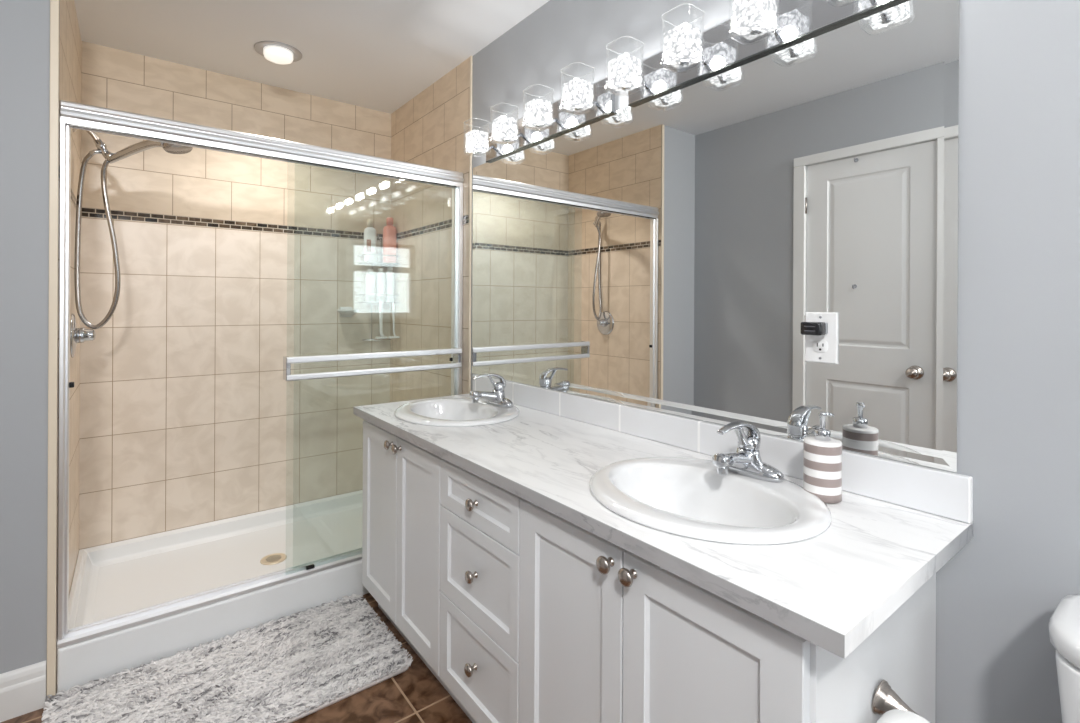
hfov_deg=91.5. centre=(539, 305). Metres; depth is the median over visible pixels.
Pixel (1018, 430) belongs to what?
wall
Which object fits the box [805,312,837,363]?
outlet
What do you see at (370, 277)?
bottle
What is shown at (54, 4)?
trim
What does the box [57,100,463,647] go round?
shower door frame
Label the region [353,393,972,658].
countertop
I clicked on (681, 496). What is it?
sink
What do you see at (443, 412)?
sink
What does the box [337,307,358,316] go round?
soap dish
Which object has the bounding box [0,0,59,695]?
wall
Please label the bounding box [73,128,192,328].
shower
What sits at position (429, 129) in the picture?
wall
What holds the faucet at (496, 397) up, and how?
on the countertop
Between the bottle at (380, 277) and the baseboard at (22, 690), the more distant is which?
the bottle at (380, 277)
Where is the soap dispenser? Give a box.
[803,411,841,502]
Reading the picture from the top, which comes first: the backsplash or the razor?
the razor
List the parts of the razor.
handle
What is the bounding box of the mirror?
[472,0,959,472]
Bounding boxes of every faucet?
[470,373,512,407]
[712,421,783,482]
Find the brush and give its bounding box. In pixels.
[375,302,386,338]
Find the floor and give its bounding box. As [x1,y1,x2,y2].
[0,593,472,722]
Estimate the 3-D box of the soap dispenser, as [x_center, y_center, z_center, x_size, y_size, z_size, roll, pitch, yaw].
[0.599,0.318,1.116,0.072,0.182,0.072,0,0,-38]
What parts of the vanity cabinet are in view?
door, knob, knob, door, knob, knob, knob, drawer, drawer, drawer, door, knob, knob, door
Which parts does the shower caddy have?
frame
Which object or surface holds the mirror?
attached to the wall at (1018, 430)
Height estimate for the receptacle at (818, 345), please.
0.028 m
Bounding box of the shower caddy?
[358,235,399,340]
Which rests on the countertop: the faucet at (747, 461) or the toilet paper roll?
the faucet at (747, 461)
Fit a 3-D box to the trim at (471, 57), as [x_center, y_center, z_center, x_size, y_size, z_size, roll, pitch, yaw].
[-0.327,0.029,2.464,0.010,2.390,0.012,0,0,-38]
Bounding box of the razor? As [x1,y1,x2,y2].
[388,302,399,338]
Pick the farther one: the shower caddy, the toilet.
the shower caddy
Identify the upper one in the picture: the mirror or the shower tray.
the mirror
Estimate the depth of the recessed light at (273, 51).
2.39 m
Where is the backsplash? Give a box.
[472,374,972,522]
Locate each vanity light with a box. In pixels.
[463,70,614,162]
[605,0,902,106]
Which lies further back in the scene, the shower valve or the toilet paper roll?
the shower valve
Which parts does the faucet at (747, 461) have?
spout, lever handle, plate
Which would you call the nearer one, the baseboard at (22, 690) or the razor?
the baseboard at (22, 690)
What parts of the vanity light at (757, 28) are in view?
lamp shade, lamp arm, lamp shade, lamp arm, lamp shade, lamp arm, lamp shade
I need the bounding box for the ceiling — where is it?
[74,0,549,113]
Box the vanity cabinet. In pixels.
[362,420,935,722]
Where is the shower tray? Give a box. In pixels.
[57,490,368,692]
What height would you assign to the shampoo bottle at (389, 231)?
0.270 m
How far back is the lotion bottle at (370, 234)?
3.04 m
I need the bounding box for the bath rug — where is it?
[41,594,412,722]
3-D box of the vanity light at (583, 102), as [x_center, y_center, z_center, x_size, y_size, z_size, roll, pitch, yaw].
[-0.046,-0.704,1.996,0.145,0.144,0.774,0,0,-38]
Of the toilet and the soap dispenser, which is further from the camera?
the soap dispenser
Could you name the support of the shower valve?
attached to the wall at (70, 42)
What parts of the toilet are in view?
tank lid, tank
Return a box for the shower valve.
[70,313,95,357]
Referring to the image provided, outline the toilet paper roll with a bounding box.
[876,709,929,722]
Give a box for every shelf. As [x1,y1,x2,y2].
[358,254,399,264]
[358,294,399,302]
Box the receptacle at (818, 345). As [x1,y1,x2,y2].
[813,340,827,351]
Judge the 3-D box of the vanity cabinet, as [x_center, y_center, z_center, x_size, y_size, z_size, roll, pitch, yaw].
[0.025,0.831,1.556,0.558,0.790,1.745,0,0,-38]
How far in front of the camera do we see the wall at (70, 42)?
2.04 m
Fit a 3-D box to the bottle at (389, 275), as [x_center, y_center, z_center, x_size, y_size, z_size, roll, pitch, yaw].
[-0.892,-0.122,3.131,0.044,0.210,0.048,0,0,-38]
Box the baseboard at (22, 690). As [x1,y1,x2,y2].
[0,660,45,721]
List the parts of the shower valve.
valve handle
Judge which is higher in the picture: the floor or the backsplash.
the backsplash
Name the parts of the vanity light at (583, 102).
lamp shade, lamp shade, lamp arm, lamp shade, lamp arm, lamp shade, lamp arm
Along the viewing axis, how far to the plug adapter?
1.18 m
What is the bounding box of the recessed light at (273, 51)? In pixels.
[254,41,301,63]
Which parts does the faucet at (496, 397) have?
spout, lever handle, plate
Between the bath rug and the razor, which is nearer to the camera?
the bath rug
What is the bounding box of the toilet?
[1049,593,1079,722]
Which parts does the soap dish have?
wall plate, dish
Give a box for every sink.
[394,398,519,426]
[589,457,831,544]
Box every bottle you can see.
[364,219,376,261]
[365,269,374,301]
[376,268,384,301]
[383,217,396,262]
[386,267,393,301]
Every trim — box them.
[46,0,58,699]
[468,56,472,393]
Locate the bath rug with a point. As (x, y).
(288, 669)
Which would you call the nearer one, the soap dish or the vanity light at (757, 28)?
the vanity light at (757, 28)
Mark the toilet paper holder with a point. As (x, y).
(885, 699)
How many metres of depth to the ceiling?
2.29 m
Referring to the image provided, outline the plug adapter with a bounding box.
[801,322,827,334]
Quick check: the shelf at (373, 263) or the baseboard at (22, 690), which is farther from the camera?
the shelf at (373, 263)
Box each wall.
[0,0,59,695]
[56,0,81,692]
[79,41,390,549]
[390,57,469,401]
[471,0,1079,722]
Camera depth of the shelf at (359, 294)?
3.03 m
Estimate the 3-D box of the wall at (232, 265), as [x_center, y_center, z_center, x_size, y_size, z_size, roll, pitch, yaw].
[-1.475,0.023,2.780,1.436,2.390,0.001,0,0,-38]
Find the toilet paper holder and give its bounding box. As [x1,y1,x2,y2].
[871,680,930,722]

